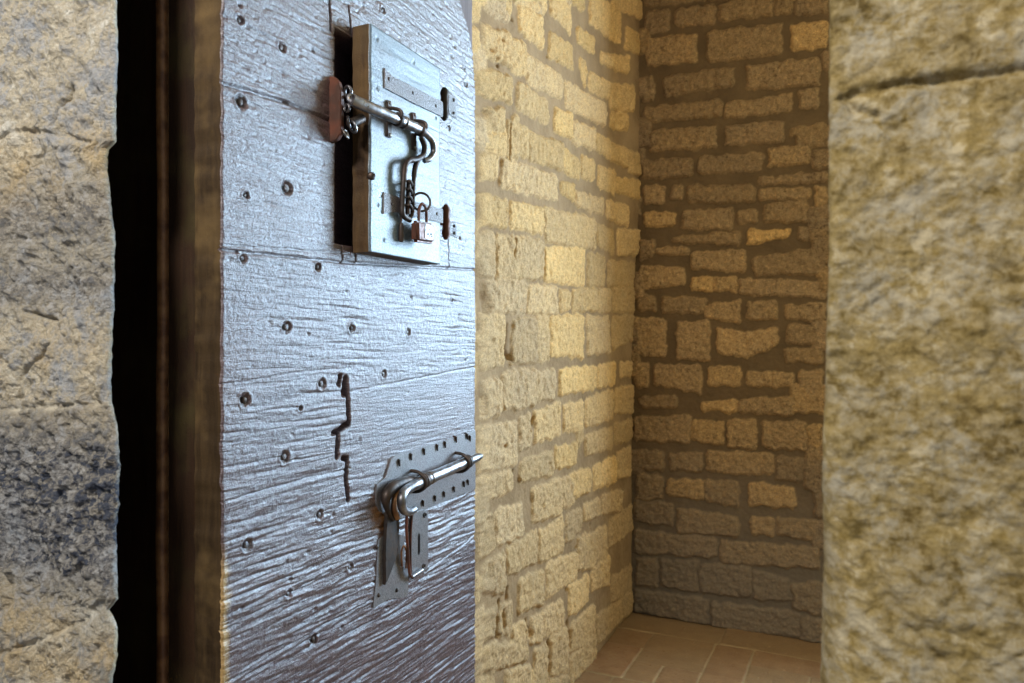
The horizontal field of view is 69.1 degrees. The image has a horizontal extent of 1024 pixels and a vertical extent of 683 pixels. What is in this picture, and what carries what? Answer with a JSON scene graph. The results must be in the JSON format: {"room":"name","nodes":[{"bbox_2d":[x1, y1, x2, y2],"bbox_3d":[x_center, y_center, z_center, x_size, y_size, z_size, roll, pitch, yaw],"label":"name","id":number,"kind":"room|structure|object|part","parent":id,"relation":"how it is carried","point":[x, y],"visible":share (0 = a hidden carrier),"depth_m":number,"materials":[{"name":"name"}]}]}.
{"room":"prison interior","nodes":[
{"label":"prison interior","id":0,"kind":"room"},
{"bbox_2d":[0,0,1023,682],"bbox_3d":[0.171,-0.275,0.716,4.500,3.450,0.246,0,0,25],"label":"wall","id":1,"kind":"structure","parent":0,"point":[923,441],"depth_m":0.54,"materials":[{"name":"beige stone"}]},
{"bbox_2d":[107,0,156,682],"bbox_3d":[-0.548,-0.265,1.207,0.180,3.430,0.122,0,0,25],"label":"door frame","id":2,"kind":"structure","parent":1,"relation":"attached to","point":[132,160],"depth_m":1.16,"materials":[{"name":"brown wood"}]},
{"bbox_2d":[156,0,482,682],"bbox_3d":[-0.245,0.190,1.375,0.198,2.480,0.809,0,0,25],"label":"door","id":3,"kind":"structure","parent":1,"relation":"in","point":[316,456],"depth_m":1.17,"materials":[{"name":"paint"}]},
{"bbox_3d":[-0.223,0.415,1.357,0.006,0.132,0.112,0,0,25],"label":"keeper plate","id":4,"kind":"part","parent":3,"relation":"part of","materials":[{"name":"grey metal"}]},
{"bbox_3d":[-0.187,0.287,1.359,0.022,0.062,0.099,0,0,16],"label":"bolt handle","id":5,"kind":"part","parent":3,"relation":"part of","materials":[{"name":"metal"}]},
{"bbox_3d":[-0.177,-0.294,1.337,0.014,0.165,0.078,0,0,25],"label":"hasp arm","id":6,"kind":"part","parent":3,"relation":"part of","materials":[{"name":"metal"}]},
{"bbox_3d":[-0.175,-0.276,1.340,0.012,0.126,0.039,0,0,25],"label":"hasp arm","id":7,"kind":"part","parent":3,"relation":"part of","materials":[{"name":"metal"}]},
{"bbox_3d":[-0.182,0.390,1.441,0.007,0.123,0.061,0,0,25],"label":"key plate","id":8,"kind":"part","parent":3,"relation":"part of","materials":[{"name":"grey metal"}]},
{"bbox_2d":[411,202,433,243],"bbox_3d":[-0.160,-0.215,1.349,0.020,0.075,0.061,0,0,25],"label":"padlock","id":9,"kind":"object","parent":3,"relation":"hanging from","point":[422,232],"visible":1,"depth_m":1.34,"materials":[{"name":"metal"}]},
{"bbox_3d":[-0.152,-0.199,1.352,0.004,0.028,0.030,0,0,25],"label":"lock plate","id":10,"kind":"part","parent":9,"relation":"part of","materials":[{"name":"grey metal"}]},
{"bbox_3d":[-0.164,0.264,1.483,0.007,0.133,0.374,0,0,25],"label":"lock plate","id":11,"kind":"part","parent":3,"relation":"part of","materials":[{"name":"grey metal"}]},
{"bbox_2d":[472,0,642,682],"bbox_3d":[-0.133,-0.275,2.613,0.363,3.450,3.176,0,0,25],"label":"wall","id":12,"kind":"structure","parent":0,"point":[558,170],"depth_m":2.95,"materials":[{"name":"beige stone"}]},
{"bbox_2d":[575,612,820,682],"bbox_3d":[1.089,1.520,1.491,3.200,0.160,4.226,0,0,25],"label":"floor","id":13,"kind":"structure","parent":0,"point":[644,648],"depth_m":3.42,"materials":[{"name":"tile"}]},
{"bbox_2d":[631,0,829,642],"bbox_3d":[2.041,-0.275,3.502,3.089,3.450,0.377,0,0,25],"label":"wall","id":14,"kind":"structure","parent":0,"point":[728,356],"depth_m":3.75,"materials":[{"name":"beige stone"}]}
]}

